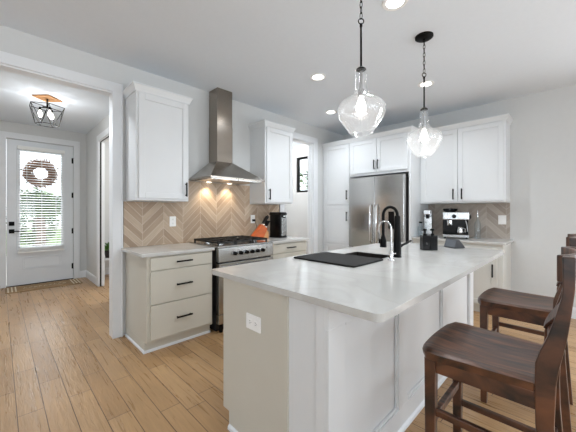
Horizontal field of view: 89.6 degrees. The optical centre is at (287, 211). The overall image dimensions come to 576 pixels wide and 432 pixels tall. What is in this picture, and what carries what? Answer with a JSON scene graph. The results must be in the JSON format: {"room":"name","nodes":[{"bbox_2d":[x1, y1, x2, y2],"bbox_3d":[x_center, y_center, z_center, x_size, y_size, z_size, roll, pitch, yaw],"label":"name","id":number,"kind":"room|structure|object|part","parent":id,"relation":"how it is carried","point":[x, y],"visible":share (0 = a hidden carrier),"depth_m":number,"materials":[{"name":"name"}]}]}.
{"room":"kitchen","nodes":[
{"label":"kitchen","id":0,"kind":"room"},
{"bbox_2d":[0,120,108,270],"bbox_3d":[-3.404,-0.120,6.363,5.660,2.820,0.120,0,0,-45],"label":"wall","id":1,"kind":"structure","parent":0,"point":[6,126],"depth_m":5.66,"materials":[{"name":"paint"}]},
{"bbox_2d":[6,138,73,287],"bbox_3d":[-4.470,0.025,5.266,0.932,2.530,0.170,0,0,-45],"label":"door","id":2,"kind":"structure","parent":1,"relation":"in","point":[22,269],"depth_m":5.16,"materials":[{"name":"paint"}]},
{"bbox_2d":[20,158,58,188],"bbox_3d":[-4.537,-0.697,5.307,0.560,0.568,0.094,0,0,-45],"label":"wreath","id":3,"kind":"object","parent":2,"relation":"hanging from","point":[36,159],"visible":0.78,"depth_m":5.29,"materials":[{"name":"brown plant"}]},
{"bbox_3d":[-4.473,-0.225,5.261,0.660,1.780,0.073,0,0,-45],"label":"glass frame","id":4,"kind":"part","parent":2,"relation":"part of","materials":[{"name":"glass"}]},
{"bbox_2d":[17,145,64,253],"bbox_3d":[-4.415,-0.206,5.203,0.650,1.857,0.066,0,0,-45],"label":"window blind","id":5,"kind":"object","parent":2,"relation":"attached to","point":[57,247],"visible":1,"depth_m":5.18,"materials":[{"name":"white plastic"}]},
{"bbox_3d":[-4.437,-0.195,5.181,0.465,1.770,0.066,0,0,-45],"label":"ladder cord","id":6,"kind":"part","parent":5,"relation":"part of","materials":[{"name":"white fabric"}]},
{"bbox_3d":[-4.417,0.675,5.205,0.636,0.093,0.054,0,0,-45],"label":"rail","id":7,"kind":"part","parent":5,"relation":"part of","materials":[{"name":"white plastic"}]},
{"bbox_3d":[-4.439,0.907,5.255,0.550,0.215,0.012,0,0,-45],"label":"panel moulding","id":8,"kind":"part","parent":2,"relation":"part of","materials":[{"name":"paint"}]},
{"bbox_2d":[0,131,79,288],"bbox_3d":[-4.438,-0.030,5.230,1.126,2.640,0.026,0,0,-45],"label":"trim","id":9,"kind":"structure","parent":1,"relation":"attached to","point":[3,135],"depth_m":5.18,"materials":[{"name":"paint"}]},
{"bbox_2d":[86,114,108,276],"bbox_3d":[-2.748,-0.120,4.543,0.080,2.820,3.385,0,0,-45],"label":"wall","id":10,"kind":"structure","parent":0,"point":[91,136],"depth_m":5.34,"materials":[{"name":"paint"}]},
{"bbox_2d":[80,270,96,284],"bbox_3d":[-3.685,1.222,5.349,0.108,0.135,0.920,0,0,-45],"label":"baseboard","id":11,"kind":"structure","parent":10,"relation":"attached to","point":[84,273],"depth_m":5.52,"materials":[{"name":"paint"}]},
{"bbox_2d":[97,127,108,286],"bbox_3d":[-2.865,-0.010,4.648,0.097,2.600,1.230,0,0,-45],"label":"trim","id":12,"kind":"structure","parent":10,"relation":"attached to","point":[104,134],"depth_m":5.01,"materials":[{"name":"paint"}]},
{"bbox_2d":[0,25,343,335],"bbox_3d":[-2.117,-0.120,2.698,9.010,2.820,0.120,0,0,-45],"label":"wall","id":13,"kind":"structure","parent":0,"point":[12,41],"depth_m":3.54,"materials":[{"name":"paint"}]},
{"bbox_2d":[0,51,122,338],"bbox_3d":[-2.375,-0.013,2.440,1.780,2.605,0.172,0,0,-45],"label":"trim","id":14,"kind":"structure","parent":13,"relation":"attached to","point":[12,63],"depth_m":2.94,"materials":[{"name":"paint"}]},
{"bbox_2d":[123,81,192,201],"bbox_3d":[-1.374,-0.675,3.083,0.603,1.130,0.380,0,0,-45],"label":"upper cabinet","id":15,"kind":"object","parent":13,"relation":"attached to","point":[156,119],"visible":1,"depth_m":2.95,"materials":[{"name":"white paint"}]},
{"bbox_3d":[-1.381,-1.205,3.089,0.603,0.070,0.362,0,0,-45],"label":"crown moulding","id":16,"kind":"part","parent":15,"relation":"part of","materials":[{"name":"white paint"}]},
{"bbox_3d":[-1.269,-0.645,2.984,0.500,1.026,0.020,0,0,-45],"label":"door","id":17,"kind":"part","parent":15,"relation":"part of","materials":[{"name":"white paint"}]},
{"bbox_3d":[-1.094,-0.235,3.119,0.014,0.150,0.036,0,0,-45],"label":"handle","id":18,"kind":"part","parent":15,"relation":"part of","materials":[{"name":"black metal"}]},
{"bbox_2d":[123,181,278,247],"bbox_3d":[-0.926,0.003,3.793,2.213,0.746,0.008,0,0,-45],"label":"backsplash","id":19,"kind":"structure","parent":13,"relation":"attached to","point":[211,209],"depth_m":3.59,"materials":[{"name":"tile"}]},
{"bbox_2d":[170,216,175,226],"bbox_3d":[-1.338,0.115,3.369,0.075,0.118,0.009,0,0,-45],"label":"wall outlet","id":20,"kind":"object","parent":19,"relation":"attached to","point":[172,218],"visible":1,"depth_m":3.36,"materials":[{"name":"white plastic"}]},
{"bbox_2d":[189,87,264,184],"bbox_3d":[-0.748,-0.947,3.598,0.770,1.164,0.518,0,0,-45],"label":"range hood","id":21,"kind":"object","parent":13,"relation":"attached to","point":[220,168],"visible":1,"depth_m":3.61,"materials":[{"name":"metal"}]},
{"bbox_2d":[248,119,295,203],"bbox_3d":[-0.220,-0.675,4.233,0.603,1.130,0.380,0,0,-45],"label":"upper cabinet","id":22,"kind":"object","parent":13,"relation":"attached to","point":[271,143],"visible":1,"depth_m":4.09,"materials":[{"name":"white paint"}]},
{"bbox_3d":[-0.226,-1.205,4.240,0.603,0.070,0.362,0,0,-45],"label":"crown moulding","id":23,"kind":"part","parent":22,"relation":"part of","materials":[{"name":"white paint"}]},
{"bbox_3d":[-0.115,-0.645,4.134,0.500,1.026,0.020,0,0,-45],"label":"door","id":24,"kind":"part","parent":22,"relation":"part of","materials":[{"name":"white paint"}]},
{"bbox_2d":[279,132,317,253],"bbox_3d":[0.156,-0.013,4.944,0.930,2.605,0.146,0,0,-45],"label":"trim","id":25,"kind":"structure","parent":13,"relation":"attached to","point":[313,145],"depth_m":5.18,"materials":[{"name":"paint"}]},
{"bbox_2d":[0,0,575,145],"bbox_3d":[-0.507,-1.580,1.097,9.230,0.100,11.670,0,0,-45],"label":"ceiling","id":26,"kind":"structure","parent":0,"point":[266,53],"depth_m":2.79,"materials":[{"name":"paint"}]},
{"bbox_2d":[29,95,64,127],"bbox_3d":[-3.239,-1.345,3.902,0.355,0.368,0.407,0,0,-45],"label":"light","id":27,"kind":"object","parent":26,"relation":"attached to","point":[46,98],"visible":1,"depth_m":3.87,"materials":[{"name":"black metal"}]},
{"bbox_2d":[310,73,325,80],"bbox_3d":[0.341,-1.527,3.299,0.184,0.006,0.184,0,0,-45],"label":"recessed light","id":28,"kind":"object","parent":26,"relation":"in","point":[318,76],"visible":1,"depth_m":3.30,"materials":[{"name":"white plastic"}]},
{"bbox_2d":[325,110,336,113],"bbox_3d":[0.661,-1.527,4.459,0.184,0.006,0.184,0,0,-45],"label":"recessed light","id":29,"kind":"object","parent":26,"relation":"in","point":[328,111],"visible":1,"depth_m":4.46,"materials":[{"name":"white"}]},
{"bbox_2d":[337,0,385,135],"bbox_3d":[0.459,-1.007,1.819,0.297,1.044,0.297,0,0,-45],"label":"pendant light","id":30,"kind":"object","parent":26,"relation":"hanging from","point":[361,106],"visible":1,"depth_m":1.81,"materials":[{"name":"black metal"}]},
{"bbox_2d":[358,70,363,96],"bbox_3d":[0.459,-0.802,1.819,0.035,0.165,0.036,0,0,-45],"label":"socket","id":31,"kind":"object","parent":30,"relation":"attached to","point":[360,91],"depth_m":1.81,"materials":[{"name":"metal"}]},
{"bbox_3d":[0.459,-1.023,1.819,0.012,0.276,0.013,0,0,-45],"label":"rod","id":32,"kind":"part","parent":30,"relation":"part of","materials":[{"name":"black metal"}]},
{"bbox_3d":[0.459,-0.665,1.819,0.064,0.109,0.064,0,0,-45],"label":"bulb","id":33,"kind":"part","parent":30,"relation":"part of","materials":[{"name":"white glass"}]},
{"bbox_3d":[0.459,-1.350,1.819,0.016,0.293,0.016,0,0,0],"label":"chain","id":34,"kind":"part","parent":30,"relation":"part of","materials":[{"name":"black metal"}]},
{"bbox_2d":[382,0,407,10],"bbox_3d":[0.781,-1.527,2.118,0.184,0.006,0.184,0,0,-45],"label":"recessed light","id":35,"kind":"object","parent":26,"relation":"in","point":[389,5],"visible":1,"depth_m":2.14,"materials":[{"name":"white plastic"}]},
{"bbox_2d":[409,31,442,151],"bbox_3d":[1.189,-1.007,2.533,0.297,1.044,0.297,0,0,-45],"label":"pendant light","id":36,"kind":"object","parent":26,"relation":"hanging from","point":[422,37],"visible":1,"depth_m":2.52,"materials":[{"name":"black metal"}]},
{"bbox_2d":[422,110,425,129],"bbox_3d":[1.189,-0.802,2.533,0.035,0.165,0.036,0,0,-45],"label":"socket","id":37,"kind":"object","parent":36,"relation":"attached to","point":[424,124],"depth_m":2.52,"materials":[{"name":"metal"}]},
{"bbox_3d":[1.189,-1.023,2.533,0.012,0.276,0.013,0,0,-45],"label":"rod","id":38,"kind":"part","parent":36,"relation":"part of","materials":[{"name":"black metal"}]},
{"bbox_3d":[1.189,-1.350,2.533,0.016,0.293,0.016,0,0,0],"label":"chain","id":39,"kind":"part","parent":36,"relation":"part of","materials":[{"name":"black metal"}]},
{"bbox_3d":[1.189,-0.665,2.533,0.064,0.109,0.064,0,0,-45],"label":"bulb","id":40,"kind":"part","parent":36,"relation":"part of","materials":[{"name":"white glass"}]},
{"bbox_2d":[418,81,434,87],"bbox_3d":[1.656,-1.527,3.480,0.184,0.006,0.184,0,0,-45],"label":"recessed light","id":41,"kind":"object","parent":26,"relation":"in","point":[427,83],"visible":0.91,"depth_m":3.48,"materials":[{"name":"white plastic"}]},
{"bbox_2d":[0,274,575,431],"bbox_3d":[-0.507,1.320,1.097,9.230,0.060,11.670,0,0,-45],"label":"floor","id":42,"kind":"structure","parent":0,"point":[62,369],"depth_m":2.27,"materials":[{"name":"brown wood"}]},
{"bbox_2d":[5,279,82,293],"bbox_3d":[-4.213,1.282,5.035,1.000,0.015,0.440,0,0,-45],"label":"doormat","id":43,"kind":"object","parent":42,"relation":"on","point":[71,281],"visible":1,"depth_m":4.96,"materials":[{"name":"fabric"}]},
{"bbox_2d":[125,251,211,353],"bbox_3d":[-1.233,0.849,3.022,0.671,0.883,0.664,0,0,-45],"label":"base cabinet","id":44,"kind":"object","parent":42,"relation":"on","point":[168,298],"visible":0.98,"depth_m":2.79,"materials":[{"name":"beige paint"}]},
{"bbox_3d":[-1.256,1.278,3.045,0.671,0.024,0.539,0,0,-45],"label":"shoe moulding","id":45,"kind":"part","parent":44,"relation":"part of","materials":[{"name":"paint"}]},
{"bbox_2d":[121,243,214,257],"bbox_3d":[-1.250,0.391,3.018,0.714,0.030,0.649,0,0,-45],"label":"countertop","id":46,"kind":"structure","parent":44,"relation":"on","point":[178,248],"depth_m":2.87,"materials":[{"name":"white stone"}]},
{"bbox_3d":[-1.022,1.010,2.828,0.615,0.310,0.020,0,0,-45],"label":"drawer","id":47,"kind":"part","parent":44,"relation":"part of","materials":[{"name":"beige paint"}]},
{"bbox_3d":[-1.022,0.697,2.828,0.615,0.297,0.020,0,0,-45],"label":"drawer","id":48,"kind":"part","parent":44,"relation":"part of","materials":[{"name":"beige paint"}]},
{"bbox_3d":[-1.022,0.480,2.828,0.615,0.116,0.020,0,0,-45],"label":"drawer","id":49,"kind":"part","parent":44,"relation":"part of","materials":[{"name":"beige paint"}]},
{"bbox_3d":[-1.002,1.005,2.808,0.160,0.014,0.036,0,0,-45],"label":"handle","id":50,"kind":"part","parent":44,"relation":"part of","materials":[{"name":"black metal"}]},
{"bbox_2d":[189,235,272,332],"bbox_3d":[-0.670,0.808,3.526,0.765,0.963,0.725,0,0,-45],"label":"gas range","id":51,"kind":"object","parent":42,"relation":"on","point":[241,249],"visible":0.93,"depth_m":3.20,"materials":[{"name":"metal"}]},
{"bbox_3d":[-0.476,1.145,3.332,0.757,0.100,0.053,0,0,-45],"label":"kick panel","id":52,"kind":"part","parent":51,"relation":"part of","materials":[{"name":"metal"}]},
{"bbox_2d":[189,240,271,247],"bbox_3d":[-0.697,0.381,3.553,0.765,0.018,0.648,0,0,-45],"label":"cooktop","id":53,"kind":"object","parent":51,"relation":"in","point":[254,243],"depth_m":3.37,"materials":[{"name":"metal"}]},
{"bbox_3d":[-0.475,0.823,3.330,0.757,0.535,0.058,0,0,-45],"label":"oven door","id":54,"kind":"part","parent":51,"relation":"part of","materials":[{"name":"metal"}]},
{"bbox_3d":[-0.474,0.465,3.329,0.765,0.147,0.065,0,0,-45],"label":"control panel","id":55,"kind":"part","parent":51,"relation":"part of","materials":[{"name":"metal"}]},
{"bbox_2d":[271,241,305,258],"bbox_3d":[-0.172,0.849,4.079,0.665,0.883,0.664,0,0,-45],"label":"base cabinet","id":56,"kind":"object","parent":42,"relation":"on","point":[289,249],"visible":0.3,"depth_m":3.84,"materials":[{"name":"beige paint"}]},
{"bbox_2d":[262,236,308,243],"bbox_3d":[-0.172,0.391,4.092,0.697,0.030,0.649,0,0,-45],"label":"countertop","id":57,"kind":"structure","parent":56,"relation":"on","point":[288,238],"depth_m":3.90,"materials":[{"name":"white stone"}]},
{"bbox_2d":[251,224,268,238],"bbox_3d":[-0.407,0.276,4.004,0.264,0.198,0.100,0,0,-33],"label":"knife block","id":58,"kind":"object","parent":57,"relation":"on","point":[261,230],"visible":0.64,"depth_m":3.98,"materials":[{"name":"orange wood"}]},
{"bbox_2d":[269,212,286,237],"bbox_3d":[-0.137,0.193,4.228,0.227,0.366,0.166,0,0,31],"label":"coffee maker","id":59,"kind":"object","parent":57,"relation":"on","point":[278,220],"visible":0.99,"depth_m":4.16,"materials":[{"name":"black plastic"}]},
{"bbox_3d":[-0.145,0.029,4.232,0.210,0.040,0.160,0,0,31],"label":"lid","id":60,"kind":"part","parent":59,"relation":"part of","materials":[{"name":"black plastic"}]},
{"bbox_3d":[-0.054,0.218,4.184,0.007,0.255,0.130,0,0,31],"label":"steel panel","id":61,"kind":"part","parent":59,"relation":"part of","materials":[{"name":"silver metal"}]},
{"bbox_3d":[0.025,0.697,3.871,0.620,0.297,0.020,0,0,-45],"label":"drawer","id":62,"kind":"part","parent":56,"relation":"part of","materials":[{"name":"beige paint"}]},
{"bbox_3d":[0.025,0.480,3.871,0.620,0.116,0.020,0,0,-45],"label":"drawer","id":63,"kind":"part","parent":56,"relation":"part of","materials":[{"name":"beige paint"}]},
{"bbox_2d":[322,139,352,251],"bbox_3d":[1.069,0.025,5.375,0.716,2.530,0.575,0,0,-45],"label":"pantry cabinet","id":64,"kind":"object","parent":42,"relation":"on","point":[336,155],"visible":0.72,"depth_m":5.14,"materials":[{"name":"white paint"}]},
{"bbox_3d":[0.841,-1.205,5.148,0.034,0.070,0.574,0,0,-45],"label":"crown moulding","id":65,"kind":"part","parent":64,"relation":"part of","materials":[{"name":"white paint"}]},
{"bbox_3d":[0.861,0.874,5.142,0.020,0.583,0.522,0,0,-45],"label":"door","id":66,"kind":"part","parent":64,"relation":"part of","materials":[{"name":"white paint"}]},
{"bbox_3d":[0.861,0.230,5.142,0.020,0.650,0.522,0,0,-45],"label":"door","id":67,"kind":"part","parent":64,"relation":"part of","materials":[{"name":"white paint"}]},
{"bbox_3d":[0.861,-0.640,5.142,0.020,1.036,0.522,0,0,-45],"label":"door","id":68,"kind":"part","parent":64,"relation":"part of","materials":[{"name":"white paint"}]},
{"bbox_2d":[224,272,472,431],"bbox_3d":[0.702,0.843,2.332,2.369,0.894,0.868,0,0,-45],"label":"kitchen island","id":69,"kind":"object","parent":42,"relation":"on","point":[310,367],"visible":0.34,"depth_m":1.50,"materials":[{"name":"beige paint"}]},
{"bbox_2d":[246,313,260,333],"bbox_3d":[-0.187,0.598,1.557,0.009,0.082,0.122,0,0,-45],"label":"wall outlet","id":70,"kind":"object","parent":69,"relation":"attached to","point":[253,322],"visible":1,"depth_m":1.55,"materials":[{"name":"white plastic"}]},
{"bbox_3d":[-0.194,0.843,1.582,0.014,0.894,0.555,0,0,-45],"label":"panel","id":71,"kind":"part","parent":69,"relation":"part of","materials":[{"name":"beige paint"}]},
{"bbox_3d":[0.745,1.276,2.289,2.369,0.028,0.748,0,0,-45],"label":"shoe moulding","id":72,"kind":"part","parent":69,"relation":"part of","materials":[{"name":"paint"}]},
{"bbox_2d":[212,241,503,322],"bbox_3d":[0.772,0.381,2.278,2.410,0.031,1.153,0,0,-45],"label":"island countertop","id":73,"kind":"structure","parent":69,"relation":"on","point":[379,291],"depth_m":1.60,"materials":[{"name":"white stone"}]},
{"bbox_2d":[294,252,382,267],"bbox_3d":[0.377,0.358,2.211,0.405,0.012,0.550,0,0,-45],"label":"drying mat","id":74,"kind":"object","parent":73,"relation":"in","point":[353,261],"visible":1,"depth_m":2.14,"materials":[{"name":"rubber"}]},
{"bbox_2d":[307,252,388,266],"bbox_3d":[0.508,0.478,2.278,0.690,0.224,0.355,0,0,-45],"label":"sink","id":75,"kind":"object","parent":73,"relation":"in","point":[364,254],"visible":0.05,"depth_m":2.53,"materials":[{"name":"metal"}]},
{"bbox_2d":[377,221,395,260],"bbox_3d":[0.747,0.217,2.210,0.057,0.296,0.135,0,0,-45],"label":"tap","id":76,"kind":"object","parent":73,"relation":"on","point":[391,253],"visible":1,"depth_m":2.17,"materials":[{"name":"silver metal"}]},
{"bbox_3d":[0.738,0.207,2.214,0.012,0.276,0.117,0,0,-45],"label":"spout","id":77,"kind":"part","parent":76,"relation":"part of","materials":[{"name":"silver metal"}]},
{"bbox_2d":[379,206,411,257],"bbox_3d":[0.877,0.158,2.350,0.261,0.412,0.128,0,0,10],"label":"kitchen faucet","id":78,"kind":"object","parent":73,"relation":"on","point":[397,245],"visible":1,"depth_m":2.31,"materials":[{"name":"black metal"}]},
{"bbox_3d":[0.831,0.079,2.360,0.024,0.253,0.144,0,0,-45],"label":"spout","id":79,"kind":"part","parent":78,"relation":"part of","materials":[{"name":"black metal"}]},
{"bbox_2d":[420,229,429,249],"bbox_3d":[1.299,0.265,2.755,0.068,0.200,0.080,0,0,0],"label":"soap dispenser","id":80,"kind":"object","parent":73,"relation":"on","point":[424,239],"visible":1,"depth_m":2.72,"materials":[{"name":"black plastic"}]},
{"bbox_2d":[429,229,437,249],"bbox_3d":[1.369,0.265,2.755,0.068,0.200,0.079,0,0,0],"label":"soap dispenser","id":81,"kind":"object","parent":73,"relation":"on","point":[433,238],"visible":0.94,"depth_m":2.72,"materials":[{"name":"black plastic"}]},
{"bbox_2d":[444,238,464,247],"bbox_3d":[1.683,0.321,2.936,0.122,0.088,0.150,0,0,-13],"label":"smart display","id":82,"kind":"object","parent":73,"relation":"on","point":[450,243],"visible":1,"depth_m":2.88,"materials":[{"name":"grey fabric"}]},
{"bbox_3d":[0.975,0.843,2.058,2.343,0.894,0.070,0,0,-45],"label":"panel frame","id":83,"kind":"part","parent":69,"relation":"part of","materials":[{"name":"white paint"}]},
{"bbox_2d":[349,174,408,246],"bbox_3d":[1.581,0.369,4.741,0.807,1.842,0.925,0,0,-45],"label":"refrigerator","id":84,"kind":"object","parent":42,"relation":"on","point":[368,196],"visible":0.5,"depth_m":4.48,"materials":[{"name":"metal"}]},
{"bbox_3d":[1.203,0.016,4.693,0.070,1.128,0.460,0,0,-45],"label":"door","id":85,"kind":"part","parent":84,"relation":"part of","materials":[{"name":"metal"}]},
{"bbox_3d":[1.284,0.190,4.519,0.074,0.621,0.026,0,0,-45],"label":"handle","id":86,"kind":"part","parent":84,"relation":"part of","materials":[{"name":"silver metal"}]},
{"bbox_3d":[1.358,0.190,4.446,0.074,0.621,0.026,0,0,-45],"label":"handle","id":87,"kind":"part","parent":84,"relation":"part of","materials":[{"name":"silver metal"}]},
{"bbox_3d":[1.531,0.016,4.364,0.070,1.128,0.460,0,0,-45],"label":"door","id":88,"kind":"part","parent":84,"relation":"part of","materials":[{"name":"metal"}]},
{"bbox_2d":[349,125,427,242],"bbox_3d":[1.651,0.025,4.791,0.716,2.530,1.069,0,0,-45],"label":"tall cabinet","id":89,"kind":"object","parent":42,"relation":"on","point":[394,151],"visible":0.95,"depth_m":4.43,"materials":[{"name":"white paint"}]},
{"bbox_3d":[1.232,-0.893,4.769,0.020,0.530,0.485,0,0,-45],"label":"door","id":90,"kind":"part","parent":89,"relation":"part of","materials":[{"name":"white paint"}]},
{"bbox_3d":[1.516,-1.205,4.656,0.297,0.070,1.068,0,0,-45],"label":"crown moulding","id":91,"kind":"part","parent":89,"relation":"part of","materials":[{"name":"white paint"}]},
{"bbox_3d":[1.579,-0.893,4.422,0.020,0.530,0.485,0,0,-45],"label":"door","id":92,"kind":"part","parent":89,"relation":"part of","materials":[{"name":"white paint"}]},
{"bbox_3d":[2.012,0.058,4.466,0.663,2.465,0.030,0,0,-45],"label":"panel","id":93,"kind":"part","parent":89,"relation":"part of","materials":[{"name":"white paint"}]},
{"bbox_2d":[413,239,510,311],"bbox_3d":[2.408,0.849,4.074,0.656,0.883,1.075,0,0,-45],"label":"base cabinet","id":94,"kind":"object","parent":42,"relation":"on","point":[496,273],"visible":0.36,"depth_m":3.63,"materials":[{"name":"grey paint"}]},
{"bbox_2d":[412,235,513,244],"bbox_3d":[2.426,0.391,4.071,0.634,0.030,1.106,0,0,-45],"label":"countertop","id":95,"kind":"structure","parent":94,"relation":"on","point":[492,241],"depth_m":3.77,"materials":[{"name":"white stone"}]},
{"bbox_2d":[423,210,432,234],"bbox_3d":[2.111,0.175,4.381,0.120,0.400,0.215,0,0,35],"label":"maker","id":96,"kind":"object","parent":95,"relation":"on","point":[428,214],"visible":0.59,"depth_m":4.37,"materials":[{"name":"metal"}]},
{"bbox_2d":[442,208,470,238],"bbox_3d":[2.377,0.167,4.096,0.345,0.418,0.364,0,0,27],"label":"espresso machine","id":97,"kind":"object","parent":95,"relation":"on","point":[452,219],"visible":1,"depth_m":4.07,"materials":[{"name":"metal"}]},
{"bbox_2d":[444,233,467,234],"bbox_3d":[2.345,0.316,4.062,0.290,0.008,0.146,0,0,27],"label":"drip tray","id":98,"kind":"object","parent":97,"relation":"on","point":[444,233],"depth_m":4.05,"materials":[{"name":"silver metal"}]},
{"bbox_2d":[457,227,465,233],"bbox_3d":[2.402,0.266,4.025,0.104,0.090,0.085,0,0,27],"label":"milk jug","id":99,"kind":"object","parent":97,"relation":"on","point":[459,229],"visible":1,"depth_m":4.00,"materials":[{"name":"silver metal"}]},
{"bbox_3d":[2.377,0.810,3.705,0.020,0.710,0.485,0,0,-45],"label":"door","id":100,"kind":"part","parent":94,"relation":"part of","materials":[{"name":"grey paint"}]},
{"bbox_2d":[422,246,575,431],"bbox_3d":[0.909,0.720,1.255,0.475,1.141,0.520,0,0,-45],"label":"counter stool","id":101,"kind":"object","parent":42,"relation":"on","point":[518,370],"visible":1,"depth_m":1.18,"materials":[{"name":"brown wood"}]},
{"bbox_3d":[0.624,0.961,1.264,0.044,0.659,0.044,0,0,-45],"label":"leg","id":102,"kind":"part","parent":101,"relation":"part of","materials":[{"name":"brown wood"}]},
{"bbox_3d":[0.901,0.961,1.541,0.044,0.659,0.044,0,0,-45],"label":"leg","id":103,"kind":"part","parent":101,"relation":"part of","materials":[{"name":"brown wood"}]},
{"bbox_3d":[0.866,0.611,1.298,0.475,0.038,0.397,0,0,-45],"label":"seat","id":104,"kind":"part","parent":101,"relation":"part of","materials":[{"name":"brown wood"}]},
{"bbox_3d":[0.907,0.720,0.986,0.038,1.140,0.104,0,0,-45],"label":"post","id":105,"kind":"part","parent":101,"relation":"part of","materials":[{"name":"brown wood"}]},
{"bbox_3d":[1.179,0.720,1.257,0.038,1.140,0.104,0,0,-45],"label":"post","id":106,"kind":"part","parent":101,"relation":"part of","materials":[{"name":"brown wood"}]},
{"bbox_3d":[1.069,0.195,1.095,0.352,0.092,0.067,0,0,-45],"label":"crest rail","id":107,"kind":"part","parent":101,"relation":"part of","materials":[{"name":"brown wood"}]},
{"bbox_2d":[478,234,575,431],"bbox_3d":[1.618,0.720,1.961,0.475,1.141,0.520,0,0,-45],"label":"counter stool","id":108,"kind":"object","parent":42,"relation":"on","point":[496,302],"visible":0.47,"depth_m":1.91,"materials":[{"name":"brown wood"}]},
{"bbox_3d":[1.332,0.961,1.970,0.044,0.659,0.044,0,0,-45],"label":"leg","id":109,"kind":"part","parent":108,"relation":"part of","materials":[{"name":"brown wood"}]},
{"bbox_3d":[1.610,0.961,2.247,0.044,0.659,0.044,0,0,-45],"label":"leg","id":110,"kind":"part","parent":108,"relation":"part of","materials":[{"name":"brown wood"}]},
{"bbox_3d":[1.574,0.611,2.004,0.475,0.038,0.397,0,0,-45],"label":"seat","id":111,"kind":"part","parent":108,"relation":"part of","materials":[{"name":"brown wood"}]},
{"bbox_3d":[1.615,0.720,1.691,0.038,1.140,0.104,0,0,-45],"label":"post","id":112,"kind":"part","parent":108,"relation":"part of","materials":[{"name":"brown wood"}]},
{"bbox_3d":[1.887,0.720,1.962,0.038,1.140,0.104,0,0,-45],"label":"post","id":113,"kind":"part","parent":108,"relation":"part of","materials":[{"name":"brown wood"}]},
{"bbox_3d":[1.778,0.195,1.800,0.352,0.092,0.067,0,0,-45],"label":"crest rail","id":114,"kind":"part","parent":108,"relation":"part of","materials":[{"name":"brown wood"}]},
{"bbox_3d":[-3.490,1.095,5.698,0.360,0.390,0.360,0,0,-45],"label":"plant stand","id":115,"kind":"object","parent":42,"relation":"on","visible":0},
{"bbox_2d":[105,242,108,257],"bbox_3d":[-3.490,0.734,5.707,0.442,0.331,0.406,0,0,-45],"label":"potted plant","id":116,"kind":"object","parent":115,"relation":"on","point":[107,244],"visible":0.2,"depth_m":5.61,"materials":[{"name":"green plant"}]},
{"bbox_2d":[284,84,575,307],"bbox_3d":[2.719,-0.120,4.312,0.120,2.820,11.670,0,0,-45],"label":"wall","id":117,"kind":"structure","parent":0,"point":[543,125],"depth_m":3.75,"materials":[{"name":"paint"}]},
{"bbox_2d":[297,156,307,192],"bbox_3d":[0.457,-0.845,6.582,0.060,0.810,0.640,0,0,-45],"label":"window","id":118,"kind":"structure","parent":117,"relation":"in","point":[306,157],"depth_m":6.76,"materials":[{"name":"black metal"}]},
{"bbox_2d":[419,113,512,203],"bbox_3d":[2.513,-0.680,4.163,0.380,1.120,1.099,0,0,-45],"label":"upper cabinet","id":119,"kind":"object","parent":117,"relation":"attached to","point":[471,163],"visible":0.93,"depth_m":4.00,"materials":[{"name":"white paint"}]},
{"bbox_3d":[2.218,-0.650,4.255,0.020,1.016,0.483,0,0,-45],"label":"door","id":120,"kind":"part","parent":119,"relation":"part of","materials":[{"name":"white paint"}]},
{"bbox_3d":[2.520,-1.205,4.170,0.362,0.070,1.099,0,0,-45],"label":"crown moulding","id":121,"kind":"part","parent":119,"relation":"part of","materials":[{"name":"white paint"}]},
{"bbox_3d":[2.577,-0.650,3.895,0.020,1.016,0.521,0,0,-45],"label":"door","id":122,"kind":"part","parent":119,"relation":"part of","materials":[{"name":"white paint"}]},
{"bbox_2d":[428,203,509,238],"bbox_3d":[2.636,0.130,4.304,0.008,0.490,1.055,0,0,-45],"label":"backsplash","id":123,"kind":"structure","parent":117,"relation":"attached to","point":[486,225],"depth_m":4.16,"materials":[{"name":"tile"}]},
{"bbox_2d":[498,215,505,224],"bbox_3d":[2.941,0.115,3.983,0.011,0.125,0.090,0,0,-45],"label":"light switch","id":124,"kind":"object","parent":123,"relation":"attached to","point":[501,218],"visible":1,"depth_m":3.98,"materials":[{"name":"white plastic"}]},
{"bbox_2d":[571,307,575,318],"bbox_3d":[4.849,1.222,2.080,0.014,0.135,5.100,0,0,-45],"label":"baseboard","id":125,"kind":"structure","parent":117,"relation":"attached to","point":[573,316],"depth_m":3.49,"materials":[{"name":"paint"}]},
{"label":"outside","id":126,"kind":"structure","parent":0,"visible":0},
{"bbox_3d":[-15.869,1.400,17.341,30.000,0.060,33.030,0,0,-45],"label":"ground","id":127,"kind":"structure","parent":126,"visible":0},
{"bbox_2d":[20,191,60,245],"bbox_3d":[-7.979,0.352,9.388,1.616,2.005,1.604,0,0,-45],"label":"tree","id":128,"kind":"object","parent":127,"relation":"on","point":[36,194],"visible":0.59,"depth_m":9.23,"materials":[{"name":"green plant"}]},
{"bbox_3d":[-7.979,-0.211,9.388,1.616,0.879,1.604,0,0,-45],"label":"crown","id":129,"kind":"part","parent":128,"relation":"part of","materials":[{"name":"green plant"}]},
{"bbox_2d":[20,228,60,246],"bbox_3d":[-14.291,1.359,15.758,26.000,0.019,17.500,0,0,-45],"label":"lawn","id":130,"kind":"structure","parent":127,"relation":"on","point":[46,228],"depth_m":13.98,"materials":[{"name":"green plant"}]},
{"bbox_2d":[20,188,60,245],"bbox_3d":[-9.500,0.209,10.868,1.650,2.279,1.342,0,0,-45],"label":"shrub","id":131,"kind":"object","parent":130,"relation":"on","point":[21,219],"visible":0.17,"depth_m":10.83,"materials":[{"name":"green plant"}]},
{"bbox_3d":[-9.506,0.799,10.857,0.092,1.099,0.092,0,0,23],"label":"stem","id":132,"kind":"part","parent":131,"relation":"part of","materials":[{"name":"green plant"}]},
{"bbox_2d":[300,169,306,190],"bbox_3d":[0.252,-0.205,11.550,2.651,3.108,2.585,0,0,-45],"label":"shrub","id":133,"kind":"object","parent":127,"relation":"on","point":[301,180],"visible":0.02,"depth_m":11.15,"materials":[{"name":"green plant"}]}
]}

